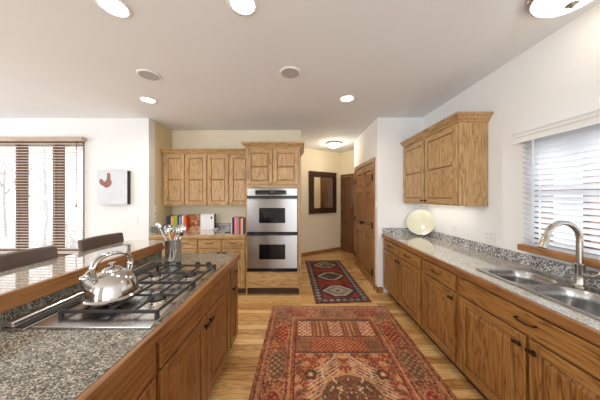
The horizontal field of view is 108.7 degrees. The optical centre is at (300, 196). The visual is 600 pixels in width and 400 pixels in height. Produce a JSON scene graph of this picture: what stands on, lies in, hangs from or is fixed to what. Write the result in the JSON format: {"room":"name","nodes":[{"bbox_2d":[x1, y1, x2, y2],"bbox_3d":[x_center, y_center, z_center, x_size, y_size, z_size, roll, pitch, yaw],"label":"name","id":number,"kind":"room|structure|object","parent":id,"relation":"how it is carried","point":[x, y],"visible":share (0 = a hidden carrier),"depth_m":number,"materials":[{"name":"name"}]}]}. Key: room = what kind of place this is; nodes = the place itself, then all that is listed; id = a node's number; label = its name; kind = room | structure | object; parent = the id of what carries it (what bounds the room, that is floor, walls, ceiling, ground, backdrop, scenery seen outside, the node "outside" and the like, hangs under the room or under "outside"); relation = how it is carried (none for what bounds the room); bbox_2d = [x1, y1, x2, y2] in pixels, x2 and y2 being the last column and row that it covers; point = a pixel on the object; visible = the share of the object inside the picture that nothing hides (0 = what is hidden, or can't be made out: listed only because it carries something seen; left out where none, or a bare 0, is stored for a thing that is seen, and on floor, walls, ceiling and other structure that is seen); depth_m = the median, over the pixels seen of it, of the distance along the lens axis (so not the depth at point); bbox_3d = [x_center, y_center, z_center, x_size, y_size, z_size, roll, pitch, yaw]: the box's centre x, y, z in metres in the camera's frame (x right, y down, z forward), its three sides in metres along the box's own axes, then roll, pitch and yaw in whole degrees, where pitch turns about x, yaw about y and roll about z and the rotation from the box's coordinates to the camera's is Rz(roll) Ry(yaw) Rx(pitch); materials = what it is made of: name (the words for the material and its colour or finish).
{"room":"kitchen","nodes":[
{"label":"kitchen","id":0,"kind":"room"},
{"bbox_2d":[0,118,154,240],"bbox_3d":[-3.990,0.125,3.430,3.220,2.710,0.140,0,0,0],"label":"wall","id":1,"kind":"structure","parent":0,"point":[111,144],"depth_m":3.36,"materials":[{"name":"white paint"}]},
{"bbox_2d":[0,142,84,257],"bbox_3d":[-4.275,0.065,3.370,1.870,1.850,0.220,0,0,0],"label":"window","id":2,"kind":"structure","parent":1,"relation":"in","point":[21,193],"depth_m":3.38,"materials":[{"name":"brown wood"}]},
{"bbox_2d":[0,137,85,253],"bbox_3d":[-4.265,-0.026,3.300,1.850,1.788,0.080,0,0,0],"label":"blind","id":3,"kind":"object","parent":2,"relation":"attached to","point":[2,139],"visible":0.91,"depth_m":3.29,"materials":[{"name":"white plastic"}]},
{"bbox_2d":[98,171,130,203],"bbox_3d":[-2.892,-0.145,3.328,0.460,0.520,0.062,0,0,0],"label":"picture","id":4,"kind":"object","parent":1,"relation":"attached to","point":[114,187],"visible":1,"depth_m":3.30,"materials":[{"name":"paper"}]},
{"bbox_2d":[155,122,171,225],"bbox_3d":[-2.440,0.125,3.795,0.120,2.710,0.590,0,0,0],"label":"wall","id":5,"kind":"structure","parent":0,"point":[163,135],"depth_m":3.64,"materials":[{"name":"beige paint"}]},
{"bbox_2d":[153,205,156,212],"bbox_3d":[-2.375,0.195,3.500,0.008,0.118,0.075,0,0,0],"label":"light switch","id":6,"kind":"object","parent":5,"relation":"attached to","point":[154,206],"visible":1,"depth_m":3.48,"materials":[{"name":"white plastic"}]},
{"bbox_2d":[172,130,300,276],"bbox_3d":[-1.190,0.125,4.030,2.380,2.710,0.120,0,0,0],"label":"wall","id":7,"kind":"structure","parent":0,"point":[181,139],"depth_m":3.97,"materials":[{"name":"beige paint"}]},
{"bbox_2d":[159,149,206,205],"bbox_3d":[-1.999,-0.329,3.784,0.812,0.958,0.368,0,0,0],"label":"upper cabinet","id":8,"kind":"object","parent":7,"relation":"attached to","point":[184,170],"visible":0.96,"depth_m":3.64,"materials":[{"name":"brown wood"}]},
{"bbox_2d":[149,223,230,232],"bbox_3d":[-1.607,0.525,3.670,1.544,0.090,0.599,0,0,0],"label":"backsplash","id":9,"kind":"structure","parent":7,"relation":"attached to","point":[218,225],"depth_m":3.95,"materials":[{"name":"grey stone"}]},
{"bbox_2d":[206,149,245,205],"bbox_3d":[-1.216,-0.329,3.784,0.752,0.958,0.368,0,0,0],"label":"upper cabinet","id":10,"kind":"object","parent":7,"relation":"attached to","point":[226,168],"visible":0.86,"depth_m":3.64,"materials":[{"name":"brown wood"}]},
{"bbox_2d":[0,0,599,152],"bbox_3d":[-1.800,-1.290,1.650,7.800,0.120,9.900,0,0,0],"label":"ceiling","id":11,"kind":"structure","parent":0,"point":[219,68],"depth_m":1.88,"materials":[{"name":"paint"}]},
{"bbox_2d":[94,0,132,18],"bbox_3d":[-1.205,-1.226,1.385,0.196,0.008,0.196,0,0,0],"label":"recessed light","id":12,"kind":"object","parent":11,"relation":"in","point":[117,8],"visible":1,"depth_m":1.39,"materials":[{"name":"white glass"}]},
{"bbox_2d":[139,96,157,102],"bbox_3d":[-1.930,-1.226,2.720,0.196,0.008,0.196,0,0,0],"label":"recessed light","id":13,"kind":"object","parent":11,"relation":"in","point":[143,98],"visible":1,"depth_m":2.70,"materials":[{"name":"white glass"}]},
{"bbox_2d":[136,69,161,80],"bbox_3d":[-1.530,-1.224,2.170,0.212,0.011,0.212,0,0,0],"label":"ceiling speaker","id":14,"kind":"object","parent":11,"relation":"attached to","point":[146,74],"visible":1,"depth_m":2.16,"materials":[{"name":"white plastic"}]},
{"bbox_2d":[139,71,159,80],"bbox_3d":[-1.530,-1.225,2.170,0.176,0.008,0.176,0,0,0],"label":"grille","id":15,"kind":"object","parent":14,"relation":"attached to","point":[148,75],"depth_m":2.16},
{"bbox_2d":[227,0,257,15],"bbox_3d":[-0.370,-1.226,1.365,0.196,0.008,0.196,0,0,0],"label":"recessed light","id":16,"kind":"object","parent":11,"relation":"in","point":[240,7],"visible":1,"depth_m":1.38,"materials":[{"name":"white glass"}]},
{"bbox_2d":[280,66,300,78],"bbox_3d":[-0.105,-1.224,2.130,0.212,0.011,0.212,0,0,0],"label":"ceiling speaker","id":17,"kind":"object","parent":11,"relation":"attached to","point":[289,72],"visible":1,"depth_m":2.11,"materials":[{"name":"white plastic"}]},
{"bbox_2d":[282,68,298,78],"bbox_3d":[-0.105,-1.225,2.130,0.176,0.008,0.176,0,0,0],"label":"grille","id":18,"kind":"object","parent":17,"relation":"attached to","point":[288,73],"depth_m":2.13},
{"bbox_2d":[326,141,341,147],"bbox_3d":[0.750,-1.163,4.880,0.370,0.134,0.370,0,0,0],"label":"light","id":19,"kind":"object","parent":11,"relation":"attached to","point":[332,144],"visible":1,"depth_m":4.77,"materials":[{"name":"white glass"}]},
{"bbox_2d":[339,95,354,101],"bbox_3d":[0.575,-1.226,2.680,0.196,0.008,0.196,0,0,0],"label":"recessed light","id":20,"kind":"object","parent":11,"relation":"in","point":[345,98],"visible":1,"depth_m":2.67,"materials":[{"name":"white glass"}]},
{"bbox_2d":[525,0,591,17],"bbox_3d":[1.575,-1.163,1.250,0.380,0.134,0.380,0,0,0],"label":"light","id":21,"kind":"object","parent":11,"relation":"attached to","point":[536,8],"visible":1,"depth_m":1.30,"materials":[{"name":"white glass"}]},
{"bbox_2d":[301,148,339,252],"bbox_3d":[0.518,0.125,5.702,1.285,2.710,0.100,0,0,-32],"label":"wall","id":22,"kind":"structure","parent":0,"point":[321,231],"depth_m":5.61,"materials":[{"name":"beige paint"}]},
{"bbox_2d":[301,247,339,256],"bbox_3d":[0.549,1.435,5.653,1.285,0.090,0.016,0,0,-32],"label":"baseboard","id":23,"kind":"structure","parent":22,"relation":"attached to","point":[336,248],"depth_m":5.60,"materials":[{"name":"brown wood"}]},
{"bbox_2d":[309,171,336,213],"bbox_3d":[0.582,-0.115,5.654,0.895,1.090,0.045,0,0,-32],"label":"wall mirror","id":24,"kind":"object","parent":22,"relation":"attached to","point":[322,185],"visible":1,"depth_m":5.65,"materials":[{"name":"brown wood"}]},
{"bbox_2d":[207,250,484,399],"bbox_3d":[-1.800,1.540,1.650,7.800,0.120,9.900,0,0,0],"label":"floor","id":25,"kind":"structure","parent":0,"point":[235,379],"depth_m":2.35,"materials":[{"name":"brown wood"}]},
{"bbox_2d":[0,246,57,271],"bbox_3d":[-1.665,0.920,1.390,0.469,1.121,0.430,0,0,0],"label":"bar stool","id":26,"kind":"object","parent":25,"relation":"on","point":[12,260],"visible":0.23,"depth_m":1.45,"materials":[{"name":"brown leather"}]},
{"bbox_2d":[77,232,123,251],"bbox_3d":[-1.665,0.920,1.985,0.469,1.121,0.430,0,0,0],"label":"bar stool","id":27,"kind":"object","parent":25,"relation":"on","point":[94,242],"visible":0.25,"depth_m":1.98,"materials":[{"name":"brown leather"}]},
{"bbox_2d":[102,346,155,399],"bbox_3d":[-0.930,1.054,0.692,0.669,0.853,0.503,0,0,0],"label":"base cabinet","id":28,"kind":"object","parent":25,"relation":"on","point":[139,383],"visible":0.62,"depth_m":0.84,"materials":[{"name":"brown wood"}]},
{"bbox_2d":[151,239,197,256],"bbox_3d":[-1.907,1.054,3.573,0.711,0.853,0.755,0,0,0],"label":"base cabinet","id":29,"kind":"object","parent":25,"relation":"on","point":[190,246],"visible":0.16,"depth_m":3.23,"materials":[{"name":"brown wood"}]},
{"bbox_2d":[149,223,245,238],"bbox_3d":[-1.607,0.552,3.592,1.544,0.144,0.754,0,0,0],"label":"countertop","id":30,"kind":"structure","parent":29,"relation":"on","point":[154,232],"depth_m":3.36,"materials":[{"name":"beige stone"}]},
{"bbox_2d":[167,215,173,224],"bbox_3d":[-2.285,0.447,3.800,0.050,0.245,0.200,0,0,0],"label":"book","id":31,"kind":"object","parent":30,"relation":"on","point":[169,216],"visible":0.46,"depth_m":3.70,"materials":[{"name":"paper"}]},
{"bbox_2d":[173,215,181,229],"bbox_3d":[-2.158,0.445,3.795,0.062,0.250,0.210,0,0,0],"label":"book","id":32,"kind":"object","parent":30,"relation":"on","point":[174,216],"visible":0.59,"depth_m":3.69,"materials":[{"name":"paper"}]},
{"bbox_2d":[183,215,188,229],"bbox_3d":[-1.996,0.445,3.795,0.046,0.250,0.210,0,0,0],"label":"book","id":33,"kind":"object","parent":30,"relation":"on","point":[185,217],"visible":0.61,"depth_m":3.71,"materials":[{"name":"paper"}]},
{"bbox_2d":[189,214,199,228],"bbox_3d":[-1.871,0.439,3.805,0.195,0.262,0.030,0,0,0],"label":"cookbook","id":34,"kind":"object","parent":30,"relation":"on","point":[194,219],"visible":0.84,"depth_m":3.79,"materials":[{"name":"paper"}]},
{"bbox_2d":[200,214,215,228],"bbox_3d":[-1.645,0.433,3.810,0.243,0.272,0.061,0,0,0],"label":"cookbook","id":35,"kind":"object","parent":30,"relation":"on","point":[207,221],"visible":0.86,"depth_m":3.78,"materials":[{"name":"paper"}]},
{"bbox_2d":[232,216,237,233],"bbox_3d":[-1.056,0.444,3.455,0.036,0.252,0.210,0,0,0],"label":"book","id":36,"kind":"object","parent":30,"relation":"on","point":[235,216],"visible":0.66,"depth_m":3.35,"materials":[{"name":"paper"}]},
{"bbox_2d":[234,216,240,233],"bbox_3d":[-1.017,0.445,3.455,0.040,0.250,0.210,0,0,0],"label":"book","id":37,"kind":"object","parent":30,"relation":"on","point":[235,218],"visible":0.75,"depth_m":3.35,"materials":[{"name":"paper"}]},
{"bbox_2d":[237,217,239,232],"bbox_3d":[-0.985,0.447,3.460,0.022,0.245,0.200,0,0,0],"label":"book","id":38,"kind":"object","parent":30,"relation":"on","point":[238,217],"visible":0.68,"depth_m":3.36,"materials":[{"name":"paper"}]},
{"bbox_2d":[241,217,243,232],"bbox_3d":[-0.921,0.450,3.460,0.022,0.240,0.200,0,0,0],"label":"book","id":39,"kind":"object","parent":30,"relation":"on","point":[243,217],"visible":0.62,"depth_m":3.36,"materials":[{"name":"paper"}]},
{"bbox_2d":[243,217,245,232],"bbox_3d":[-0.889,0.447,3.460,0.040,0.245,0.200,0,0,0],"label":"book","id":40,"kind":"object","parent":30,"relation":"on","point":[244,218],"visible":0.64,"depth_m":3.36,"materials":[{"name":"paper"}]},
{"bbox_2d":[154,270,229,399],"bbox_3d":[-0.931,1.054,1.429,0.668,0.853,0.968,0,0,0],"label":"base cabinet","id":41,"kind":"object","parent":25,"relation":"on","point":[190,358],"visible":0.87,"depth_m":1.29,"materials":[{"name":"brown wood"}]},
{"bbox_2d":[0,251,239,399],"bbox_3d":[-0.978,0.567,1.290,0.735,0.114,1.740,0,0,0],"label":"countertop","id":42,"kind":"structure","parent":41,"relation":"on","point":[36,364],"depth_m":0.79,"materials":[{"name":"grey stone"}]},
{"bbox_2d":[0,289,83,330],"bbox_3d":[-1.190,0.553,1.055,0.159,0.034,0.383,0,0,0],"label":"downdraft vent","id":43,"kind":"object","parent":42,"relation":"on","point":[26,321],"depth_m":1.00,"materials":[{"name":"metal"}]},
{"bbox_2d":[0,251,161,325],"bbox_3d":[-1.335,0.540,1.235,0.020,0.060,1.630,0,0,0],"label":"backsplash","id":44,"kind":"structure","parent":42,"relation":"attached to","point":[13,313],"depth_m":1.12,"materials":[{"name":"grey stone"}]},
{"bbox_2d":[0,240,164,313],"bbox_3d":[-1.512,0.468,1.285,0.417,0.080,1.730,0,0,0],"label":"breakfast bar","id":45,"kind":"object","parent":42,"relation":"on","point":[20,286],"visible":0.91,"depth_m":1.26,"materials":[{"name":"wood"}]},
{"bbox_2d":[31,261,223,328],"bbox_3d":[-0.906,0.549,1.375,0.517,0.041,0.900,0,0,0],"label":"gas cooktop","id":46,"kind":"object","parent":42,"relation":"in","point":[164,286],"visible":0.83,"depth_m":1.11,"materials":[{"name":"metal"}]},
{"bbox_2d":[78,251,139,305],"bbox_3d":[-1.008,0.410,1.139,0.240,0.233,0.253,0,0,22],"label":"tea kettle","id":47,"kind":"object","parent":46,"relation":"on","point":[114,283],"visible":1,"depth_m":1.08,"materials":[{"name":"metal"}]},
{"bbox_2d":[132,260,162,274],"bbox_3d":[-1.193,0.553,1.651,0.152,0.034,0.328,0,0,0],"label":"downdraft vent","id":48,"kind":"object","parent":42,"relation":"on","point":[149,264],"depth_m":1.68,"materials":[{"name":"metal"}]},
{"bbox_2d":[163,237,182,262],"bbox_3d":[-1.125,0.469,1.895,0.132,0.201,0.132,0,0,42],"label":"utensil crock","id":49,"kind":"object","parent":42,"relation":"on","point":[172,247],"visible":0.84,"depth_m":1.85,"materials":[{"name":"metal"}]},
{"bbox_2d":[156,222,165,239],"bbox_3d":[-1.169,0.390,1.872,0.188,0.340,0.012,0,0,-2],"label":"slotted spoon","id":50,"kind":"object","parent":49,"relation":"in","point":[158,225],"visible":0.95,"depth_m":1.87,"materials":[{"name":"metal"}]},
{"bbox_2d":[163,224,173,239],"bbox_3d":[-1.156,0.403,1.924,0.145,0.313,0.064,0,0,11],"label":"ladle","id":51,"kind":"object","parent":49,"relation":"in","point":[168,229],"visible":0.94,"depth_m":1.94,"materials":[{"name":"metal"}]},
{"bbox_2d":[175,224,185,238],"bbox_3d":[-1.091,0.398,1.920,0.139,0.323,0.060,0,0,0],"label":"skimmer","id":52,"kind":"object","parent":49,"relation":"in","point":[178,229],"visible":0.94,"depth_m":1.92,"materials":[{"name":"metal"}]},
{"bbox_2d":[176,226,184,238],"bbox_3d":[-1.096,0.404,1.939,0.112,0.310,0.014,0,0,-9],"label":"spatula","id":53,"kind":"object","parent":49,"relation":"in","point":[182,227],"visible":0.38,"depth_m":1.94,"materials":[{"name":"metal"}]},
{"bbox_2d":[198,238,245,292],"bbox_3d":[-1.194,1.054,3.573,0.711,0.853,0.755,0,0,0],"label":"base cabinet","id":54,"kind":"object","parent":25,"relation":"on","point":[205,246],"visible":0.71,"depth_m":3.23,"materials":[{"name":"brown wood"}]},
{"bbox_2d":[229,262,237,347],"bbox_3d":[-0.930,1.054,2.033,0.669,0.853,0.235,0,0,0],"label":"base cabinet","id":55,"kind":"object","parent":25,"relation":"on","point":[233,284],"visible":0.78,"depth_m":2.00,"materials":[{"name":"brown wood"}]},
{"bbox_2d":[241,142,303,294],"bbox_3d":[-0.422,0.330,3.575,0.940,2.300,0.770,0,0,0],"label":"tall cabinet","id":56,"kind":"object","parent":25,"relation":"on","point":[268,164],"visible":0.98,"depth_m":3.23,"materials":[{"name":"brown wood"}]},
{"bbox_2d":[247,188,296,271],"bbox_3d":[-0.432,0.494,3.509,0.754,1.252,0.642,0,0,0],"label":"double wall oven","id":57,"kind":"object","parent":56,"relation":"in","point":[271,212],"visible":1,"depth_m":3.22,"materials":[{"name":"metal"}]},
{"bbox_2d":[305,260,371,303],"bbox_3d":[0.545,1.474,3.990,0.790,0.010,1.980,0,0,-3],"label":"runner rug","id":58,"kind":"object","parent":25,"relation":"on","point":[330,281],"visible":1,"depth_m":3.61,"materials":[{"name":"red fabric"}]},
{"bbox_2d":[249,306,457,399],"bbox_3d":[0.380,1.474,1.680,1.520,0.010,2.440,0,0,0],"label":"area rug","id":59,"kind":"object","parent":25,"relation":"on","point":[308,352],"visible":1,"depth_m":1.96,"materials":[{"name":"red fabric"}]},
{"bbox_2d":[383,239,429,337],"bbox_3d":[1.528,1.054,2.777,0.615,0.853,1.075,0,0,0],"label":"base cabinet","id":60,"kind":"object","parent":25,"relation":"on","point":[402,268],"visible":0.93,"depth_m":2.61,"materials":[{"name":"brown wood"}]},
{"bbox_2d":[423,258,467,379],"bbox_3d":[1.528,1.054,1.986,0.615,0.853,0.505,0,0,0],"label":"base cabinet","id":61,"kind":"object","parent":25,"relation":"on","point":[440,285],"visible":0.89,"depth_m":1.92,"materials":[{"name":"brown wood"}]},
{"bbox_2d":[459,276,599,399],"bbox_3d":[1.528,1.054,1.196,0.615,0.853,1.070,0,0,0],"label":"base cabinet","id":62,"kind":"object","parent":25,"relation":"on","point":[507,351],"visible":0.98,"depth_m":1.25,"materials":[{"name":"brown wood"}]},
{"bbox_2d":[382,228,599,345],"bbox_3d":[1.567,0.551,1.974,0.644,0.146,2.709,0,0,0],"label":"countertop","id":63,"kind":"structure","parent":62,"relation":"on","point":[460,256],"depth_m":1.72,"materials":[{"name":"grey stone"}]},
{"bbox_2d":[476,268,599,320],"bbox_3d":[1.587,0.661,1.280,0.425,0.197,0.840,0,0,0],"label":"sink","id":64,"kind":"object","parent":63,"relation":"in","point":[586,301],"visible":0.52,"depth_m":1.34,"materials":[{"name":"metal"}]},
{"bbox_2d":[537,220,599,287],"bbox_3d":[1.649,0.356,1.327,0.293,0.416,0.135,0,0,0],"label":"kitchen faucet","id":65,"kind":"object","parent":63,"relation":"on","point":[580,275],"visible":1,"depth_m":1.35,"materials":[{"name":"silver metal"}]},
{"bbox_3d":[1.752,0.489,3.151,0.108,0.160,0.152,0,0,38],"label":"plate stand","id":66,"kind":"object","parent":63,"relation":"on","visible":0},
{"bbox_2d":[406,210,434,234],"bbox_3d":[1.753,0.368,3.153,0.378,0.360,0.120,0,0,38],"label":"decorative plate","id":67,"kind":"object","parent":66,"relation":"on","point":[420,222],"visible":1,"depth_m":3.17,"materials":[{"name":"beige ceramic"}]},
{"bbox_2d":[340,150,353,253],"bbox_3d":[1.482,0.125,5.466,0.100,2.710,1.321,0,0,-32],"label":"wall","id":68,"kind":"structure","parent":0,"point":[346,158],"depth_m":5.82,"materials":[{"name":"beige paint"}]},
{"bbox_2d":[341,173,353,253],"bbox_3d":[1.336,0.435,5.582,0.034,2.090,0.890,0,0,-32],"label":"door","id":69,"kind":"structure","parent":68,"relation":"in","point":[347,183],"depth_m":5.74,"materials":[{"name":"brown wood"}]},
{"bbox_2d":[354,118,384,292],"bbox_3d":[1.245,0.125,4.055,0.120,2.710,1.450,0,0,0],"label":"wall","id":70,"kind":"structure","parent":0,"point":[370,144],"depth_m":3.33,"materials":[{"name":"white paint"}]},
{"bbox_2d":[354,157,374,289],"bbox_3d":[1.167,0.420,4.060,0.097,2.120,1.260,0,0,0],"label":"door","id":71,"kind":"structure","parent":70,"relation":"in","point":[364,178],"depth_m":3.96,"materials":[{"name":"brown wood"}]},
{"bbox_2d":[377,287,382,292],"bbox_3d":[1.220,1.435,3.322,0.101,0.090,0.016,0,0,0],"label":"baseboard","id":72,"kind":"structure","parent":70,"relation":"attached to","point":[380,289],"depth_m":3.31,"materials":[{"name":"brown wood"}]},
{"bbox_2d":[385,118,422,292],"bbox_3d":[1.597,0.125,3.390,0.585,2.710,0.120,0,0,0],"label":"wall","id":73,"kind":"structure","parent":0,"point":[397,130],"depth_m":3.33,"materials":[{"name":"white paint"}]},
{"bbox_2d":[388,220,394,226],"bbox_3d":[1.400,0.410,3.326,0.100,0.118,0.008,0,0,0],"label":"wall outlet","id":74,"kind":"object","parent":73,"relation":"attached to","point":[391,223],"visible":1,"depth_m":3.32,"materials":[{"name":"white plastic"}]},
{"bbox_2d":[423,3,599,271],"bbox_3d":[1.960,0.125,0.125,0.140,2.710,6.650,0,0,0],"label":"wall","id":75,"kind":"structure","parent":0,"point":[557,78],"depth_m":1.89,"materials":[{"name":"white paint"}]},
{"bbox_2d":[400,112,493,205],"bbox_3d":[1.710,-0.371,2.716,0.355,0.933,1.217,0,0,0],"label":"upper cabinet","id":76,"kind":"object","parent":75,"relation":"attached to","point":[445,163],"visible":1,"depth_m":2.27,"materials":[{"name":"brown wood"}]},
{"bbox_2d":[451,224,455,233],"bbox_3d":[1.886,0.395,2.660,0.008,0.118,0.075,0,0,0],"label":"wall outlet","id":77,"kind":"object","parent":75,"relation":"attached to","point":[453,226],"visible":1,"depth_m":2.65,"materials":[{"name":"white plastic"}]},
{"bbox_2d":[484,229,494,242],"bbox_3d":[1.886,0.390,2.150,0.008,0.118,0.120,0,0,0],"label":"wall outlet","id":78,"kind":"object","parent":75,"relation":"attached to","point":[489,235],"visible":1,"depth_m":2.15,"materials":[{"name":"white plastic"}]},
{"bbox_2d":[382,228,599,287],"bbox_3d":[1.573,0.524,1.974,0.632,0.092,2.709,0,0,0],"label":"backsplash","id":79,"kind":"structure","parent":75,"relation":"attached to","point":[557,268],"depth_m":1.91,"materials":[{"name":"grey stone"}]},
{"bbox_2d":[517,149,599,268],"bbox_3d":[1.907,-0.015,1.135,0.205,0.910,1.330,0,0,0],"label":"window","id":80,"kind":"structure","parent":75,"relation":"in","point":[593,263],"depth_m":1.51,"materials":[{"name":"brown wood"}]},
{"bbox_2d":[511,109,599,259],"bbox_3d":[1.833,-0.069,1.155,0.110,0.912,1.330,0,0,0],"label":"blind","id":81,"kind":"object","parent":80,"relation":"attached to","point":[579,135],"visible":0.98,"depth_m":1.50,"materials":[{"name":"white plastic"}]},
{"label":"outside","id":82,"kind":"structure","parent":0,"visible":0},
{"bbox_2d":[13,204,82,247],"bbox_3d":[-6.633,1.208,6.193,2.330,2.555,2.687,0,0,-42],"label":"bush","id":83,"kind":"object","parent":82,"point":[81,226],"visible":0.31,"depth_m":6.01,"materials":[{"name":"white plant"}]},
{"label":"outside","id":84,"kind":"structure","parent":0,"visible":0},
{"bbox_2d":[0,213,582,247],"bbox_3d":[5.000,2.580,33.400,70.000,0.200,53.200,0,0,0],"label":"snow","id":85,"kind":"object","parent":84,"point":[10,224],"visible":0.1,"depth_m":15.92,"materials":[{"name":"white snow"}]},
{"bbox_2d":[0,147,43,236],"bbox_3d":[-19.439,-1.455,13.227,4.263,7.875,5.108,0,0,-10],"label":"bare tree","id":86,"kind":"object","parent":85,"relation":"on","point":[5,192],"visible":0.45,"depth_m":13.47,"materials":[{"name":"grey plant"}]},
{"bbox_2d":[0,147,72,244],"bbox_3d":[-13.494,-1.228,10.921,3.882,7.420,5.325,0,0,0],"label":"bare tree","id":87,"kind":"object","parent":85,"relation":"on","point":[44,189],"visible":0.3,"depth_m":10.83,"materials":[{"name":"grey plant"}]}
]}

